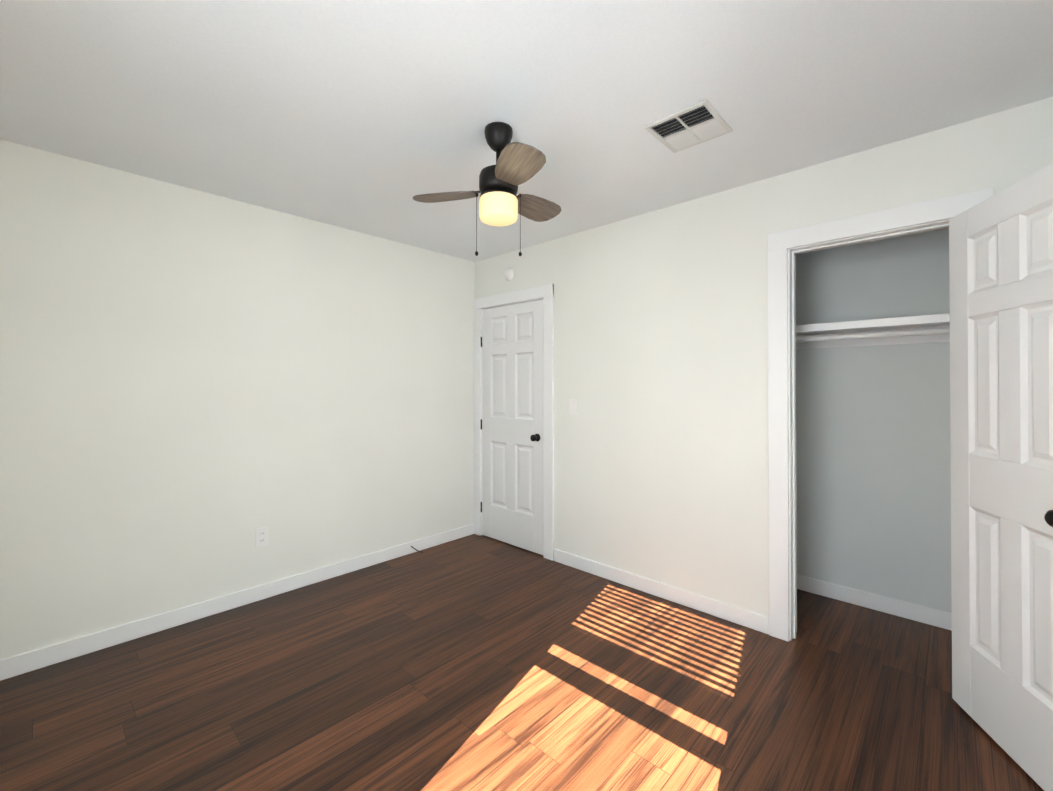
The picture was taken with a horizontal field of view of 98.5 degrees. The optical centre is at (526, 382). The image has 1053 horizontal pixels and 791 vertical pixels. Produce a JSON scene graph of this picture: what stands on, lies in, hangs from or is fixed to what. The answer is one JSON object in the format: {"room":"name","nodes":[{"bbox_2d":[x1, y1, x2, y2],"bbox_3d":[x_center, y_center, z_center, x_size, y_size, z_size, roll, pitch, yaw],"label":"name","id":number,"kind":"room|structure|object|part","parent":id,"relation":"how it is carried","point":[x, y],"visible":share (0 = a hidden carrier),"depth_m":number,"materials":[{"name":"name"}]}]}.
{"room":"empty bedroom","nodes":[
{"label":"empty bedroom","id":0,"kind":"room"},
{"bbox_2d":[0,139,474,659],"bbox_3d":[-1.323,0.128,3.258,0.120,2.440,4.020,0,-1,43],"label":"wall","id":1,"kind":"structure","parent":0,"point":[198,388],"depth_m":2.59,"materials":[{"name":"paint"}]},
{"bbox_2d":[0,523,473,680],"bbox_3d":[-1.506,1.300,2.956,0.014,0.092,3.060,0,-1,43],"label":"baseboard","id":2,"kind":"structure","parent":1,"relation":"attached to","point":[22,663],"depth_m":2.57,"materials":[{"name":"white paint"}]},
{"bbox_2d":[256,527,267,547],"bbox_3d":[-1.643,0.960,2.818,0.008,0.115,0.070,0,-1,43],"label":"electrical outlet plate","id":3,"kind":"object","parent":1,"relation":"attached to","point":[261,536],"visible":1,"depth_m":2.81,"materials":[{"name":"white plastic"}]},
{"bbox_2d":[0,534,1043,790],"bbox_3d":[0.056,1.389,1.956,3.900,0.100,4.020,0,-1,43],"label":"floor","id":4,"kind":"structure","parent":0,"point":[472,662],"depth_m":1.92,"materials":[{"name":"brown wood"}]},
{"bbox_2d":[0,0,1052,261],"bbox_3d":[0.056,-1.151,1.974,3.900,0.100,4.020,0,-1,43],"label":"ceiling","id":5,"kind":"structure","parent":0,"point":[368,116],"depth_m":1.71,"materials":[{"name":"paint"}]},
{"bbox_2d":[413,122,560,255],"bbox_3d":[-0.065,-0.823,2.025,0.722,0.556,0.636,0,-1,43],"label":"fan","id":6,"kind":"object","parent":5,"relation":"hanging from","point":[501,203],"visible":1,"depth_m":1.92,"materials":[{"name":"black metal"}]},
{"bbox_3d":[-0.365,-0.831,2.030,0.290,0.006,0.162,0,12,13],"label":"blade","id":7,"kind":"part","parent":6,"relation":"part of","materials":[{"name":"brown wood"}]},
{"bbox_3d":[-0.215,-0.681,1.957,0.015,0.272,0.016,0,-1,43],"label":"chain","id":8,"kind":"part","parent":6,"relation":"part of","materials":[{"name":"black metal"}]},
{"bbox_3d":[-0.121,-0.749,1.972,0.168,0.097,0.168,0,-1,43],"label":"glass","id":9,"kind":"part","parent":6,"relation":"part of","materials":[{"name":"white glass"}]},
{"bbox_3d":[-0.121,-0.878,1.973,0.170,0.115,0.170,0,-1,43],"label":"motor","id":10,"kind":"part","parent":6,"relation":"part of","materials":[{"name":"black metal"}]},
{"bbox_3d":[-0.079,-0.838,1.863,0.068,0.006,0.115,13,-5,-20],"label":"fan blade arm","id":11,"kind":"part","parent":6,"relation":"part of"},
{"bbox_3d":[-0.045,-0.836,2.062,0.068,0.006,0.115,-16,-11,40],"label":"fan blade arm","id":12,"kind":"part","parent":6,"relation":"part of"},
{"bbox_3d":[-0.033,-0.833,1.739,0.162,0.006,0.290,13,-5,-20],"label":"blade","id":13,"kind":"part","parent":6,"relation":"part of","materials":[{"name":"brown wood"}]},
{"bbox_3d":[-0.027,-0.681,1.963,0.015,0.272,0.016,0,-1,43],"label":"chain","id":14,"kind":"part","parent":6,"relation":"part of","materials":[{"name":"black metal"}]},
{"bbox_3d":[0.043,-0.830,2.161,0.162,0.006,0.290,-16,-11,40],"label":"blade","id":15,"kind":"part","parent":6,"relation":"part of","materials":[{"name":"brown wood"}]},
{"bbox_2d":[644,99,732,152],"bbox_3d":[0.700,-1.095,1.958,0.270,0.012,0.290,0,-1,43],"label":"ceiling vent","id":16,"kind":"object","parent":5,"relation":"in","point":[693,125],"visible":1,"depth_m":1.95,"materials":[{"name":"white metal"}]},
{"bbox_2d":[475,97,1052,616],"bbox_3d":[0.911,0.125,2.876,3.660,2.440,0.120,0,-1,43],"label":"wall","id":17,"kind":"structure","parent":0,"point":[661,377],"depth_m":2.72,"materials":[{"name":"paint"}]},
{"bbox_2d":[504,268,514,280],"bbox_3d":[-0.146,-0.901,3.770,0.104,0.104,0.034,0,-1,43],"label":"smoke detector","id":18,"kind":"object","parent":17,"relation":"attached to","point":[509,273],"visible":1,"depth_m":3.75,"materials":[{"name":"white plastic"}]},
{"bbox_2d":[481,299,543,554],"bbox_3d":[-0.143,0.347,3.761,0.734,1.992,0.101,0,-1,43],"label":"entry door","id":19,"kind":"structure","parent":17,"relation":"in","point":[512,506],"depth_m":3.75,"materials":[{"name":"white paint"}]},
{"bbox_3d":[-0.390,0.370,4.026,0.013,1.550,0.044,0,-1,43],"label":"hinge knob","id":20,"kind":"part","parent":19,"relation":"part of","materials":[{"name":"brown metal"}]},
{"bbox_3d":[-0.117,0.248,3.782,0.504,1.624,0.034,0,-1,43],"label":"panel","id":21,"kind":"part","parent":19,"relation":"part of","materials":[{"name":"white paint"}]},
{"bbox_3d":[0.064,0.432,3.541,0.064,0.064,0.066,0,-1,43],"label":"knob","id":22,"kind":"part","parent":19,"relation":"part of","materials":[{"name":"black metal"}]},
{"bbox_2d":[570,399,577,414],"bbox_3d":[0.343,0.180,3.320,0.070,0.115,0.008,0,-1,43],"label":"switch plate","id":23,"kind":"object","parent":17,"relation":"attached to","point":[573,406],"visible":1,"depth_m":3.31,"materials":[{"name":"white plastic"}]},
{"bbox_2d":[554,549,768,633],"bbox_3d":[0.751,1.300,2.926,1.485,0.092,0.014,0,-1,43],"label":"baseboard","id":24,"kind":"structure","parent":17,"relation":"attached to","point":[753,620],"depth_m":2.79,"materials":[{"name":"white paint"}]},
{"bbox_2d":[474,187,993,641],"bbox_3d":[0.766,0.279,3.010,3.260,2.135,0.158,0,-1,43],"label":"door frame","id":25,"kind":"structure","parent":17,"relation":"attached to","point":[780,243],"depth_m":2.38,"materials":[{"name":"white paint"}]},
{"bbox_2d":[949,164,1052,790],"bbox_3d":[1.728,0.316,1.606,0.167,2.018,0.646,0,0,14],"label":"closet door","id":26,"kind":"structure","parent":17,"relation":"in","point":[1001,325],"depth_m":1.62,"materials":[{"name":"white paint"}]},
{"bbox_3d":[1.727,0.230,1.601,0.034,1.624,0.416,0,0,14],"label":"panel","id":27,"kind":"part","parent":26,"relation":"part of","materials":[{"name":"white paint"}]},
{"bbox_3d":[1.616,0.413,1.368,0.066,0.064,0.064,0,0,14],"label":"knob","id":28,"kind":"part","parent":26,"relation":"part of","materials":[{"name":"black metal"}]},
{"bbox_2d":[796,228,951,612],"bbox_3d":[1.811,0.123,2.594,1.760,2.440,0.700,0,-1,43],"label":"wall","id":29,"kind":"structure","parent":0,"point":[873,462],"depth_m":2.69,"materials":[{"name":"paint"}]},
{"bbox_2d":[796,313,949,348],"bbox_3d":[1.845,-0.276,2.633,1.560,0.109,0.400,0,-1,43],"label":"closet shelf","id":30,"kind":"object","parent":29,"relation":"attached to","point":[933,328],"visible":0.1,"depth_m":2.53,"materials":[{"name":"white paint"}]},
{"bbox_2d":[797,575,951,630],"bbox_3d":[1.978,1.299,2.763,1.560,0.092,0.014,0,-1,43],"label":"baseboard","id":31,"kind":"structure","parent":29,"relation":"attached to","point":[938,618],"depth_m":2.67,"materials":[{"name":"white paint"}]}
]}

